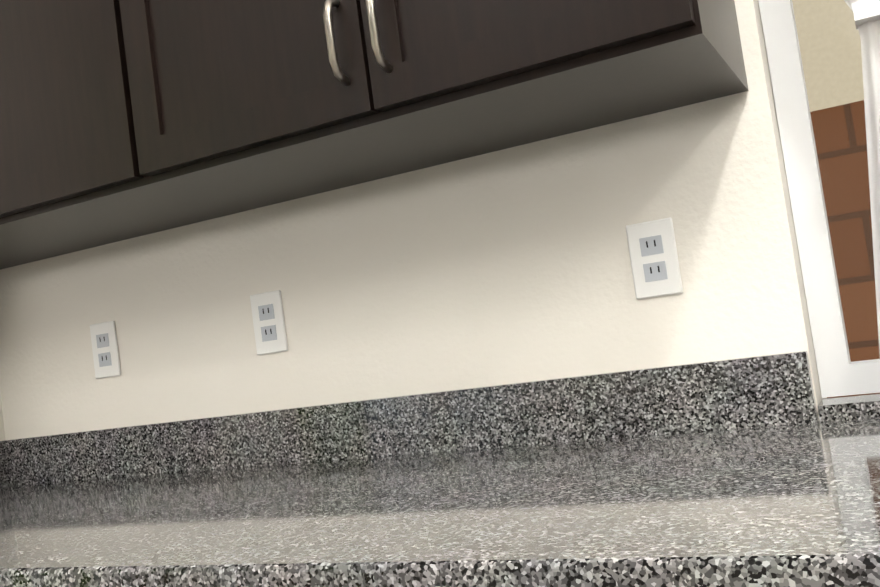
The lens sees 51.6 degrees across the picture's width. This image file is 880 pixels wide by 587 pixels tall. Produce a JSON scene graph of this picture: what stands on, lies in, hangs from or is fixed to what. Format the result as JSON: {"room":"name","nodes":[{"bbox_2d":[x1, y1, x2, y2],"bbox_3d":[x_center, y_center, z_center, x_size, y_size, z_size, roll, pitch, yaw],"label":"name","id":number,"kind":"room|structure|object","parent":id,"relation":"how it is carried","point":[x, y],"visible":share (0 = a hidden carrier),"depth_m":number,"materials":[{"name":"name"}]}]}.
{"room":"kitchen","nodes":[
{"label":"kitchen","id":0,"kind":"room"},
{"bbox_2d":[0,393,5,440],"bbox_3d":[-2.915,-0.025,-1.409,0.160,2.870,8.260,-9,-4,27],"label":"wall","id":1,"kind":"structure","parent":0,"point":[2,434],"depth_m":2.07,"materials":[{"name":"beige paint"}]},
{"bbox_2d":[0,0,826,439],"bbox_3d":[1.722,-0.536,0.771,6.800,2.870,0.160,-9,-4,27],"label":"wall","id":2,"kind":"structure","parent":0,"point":[502,266],"depth_m":1.56,"materials":[{"name":"beige paint"}]},
{"bbox_2d":[90,321,120,378],"bbox_3d":[-0.707,0.119,1.919,0.072,0.116,0.008,-9,-4,27],"label":"electrical outlet","id":3,"kind":"object","parent":2,"relation":"attached to","point":[105,350],"visible":1,"depth_m":1.92,"materials":[{"name":"white plastic"}]},
{"bbox_2d":[0,0,288,269],"bbox_3d":[-0.790,-0.591,1.752,0.899,0.968,0.363,-9,-4,27],"label":"upper cabinet","id":4,"kind":"object","parent":2,"relation":"attached to","point":[120,120],"depth_m":1.48,"materials":[{"name":"brown wood"}]},
{"bbox_2d":[250,290,287,354],"bbox_3d":[-0.325,0.056,1.724,0.072,0.116,0.008,-9,-4,27],"label":"electrical outlet","id":5,"kind":"object","parent":2,"relation":"attached to","point":[268,322],"visible":1,"depth_m":1.72,"materials":[{"name":"white plastic"}]},
{"bbox_2d":[144,0,748,199],"bbox_3d":[-0.095,-0.707,1.397,0.903,0.968,0.363,-9,-4,27],"label":"upper cabinet","id":6,"kind":"object","parent":2,"relation":"attached to","point":[286,99],"depth_m":1.25,"materials":[{"name":"brown wood"}]},
{"bbox_2d":[626,217,682,298],"bbox_3d":[0.327,-0.053,1.391,0.072,0.116,0.008,-9,-4,27],"label":"electrical outlet","id":7,"kind":"object","parent":2,"relation":"attached to","point":[654,259],"visible":1,"depth_m":1.39,"materials":[{"name":"white plastic"}]},
{"bbox_2d":[758,0,879,397],"bbox_3d":[1.108,-0.584,1.099,1.396,1.287,0.050,-9,-4,27],"label":"kitchen window","id":8,"kind":"structure","parent":2,"relation":"in","point":[840,373],"depth_m":1.36,"materials":[{"name":"white"}]},
{"bbox_2d":[844,0,879,354],"bbox_3d":[1.057,-0.683,0.938,1.532,1.451,0.102,-9,-4,27],"label":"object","id":9,"kind":"structure","parent":0,"point":[867,17],"depth_m":1.22,"materials":[{"name":"white"}]},
{"bbox_3d":[0.052,0.978,-2.995,6.800,0.100,8.700,-9,-4,27],"label":"floor","id":10,"kind":"structure","parent":0,"visible":0},
{"bbox_3d":[1.349,0.506,0.471,5.503,0.876,0.732,-9,-4,27],"label":"base cabinet","id":11,"kind":"object","parent":10,"relation":"on","visible":0},
{"bbox_2d":[0,351,879,586],"bbox_3d":[1.299,0.002,0.533,5.506,0.141,0.791,-9,-4,27],"label":"countertop","id":12,"kind":"structure","parent":11,"relation":"on","point":[747,472],"depth_m":1.12,"materials":[{"name":"stone"}]},
{"label":"outside","id":13,"kind":"structure","parent":0,"visible":0},
{"bbox_2d":[792,0,879,397],"bbox_3d":[0.649,-3.030,3.440,11.600,9.600,21.000,-9,-4,27],"label":"wall","id":14,"kind":"structure","parent":13,"point":[846,127],"depth_m":3.20,"materials":[{"name":"brick"}]}
]}

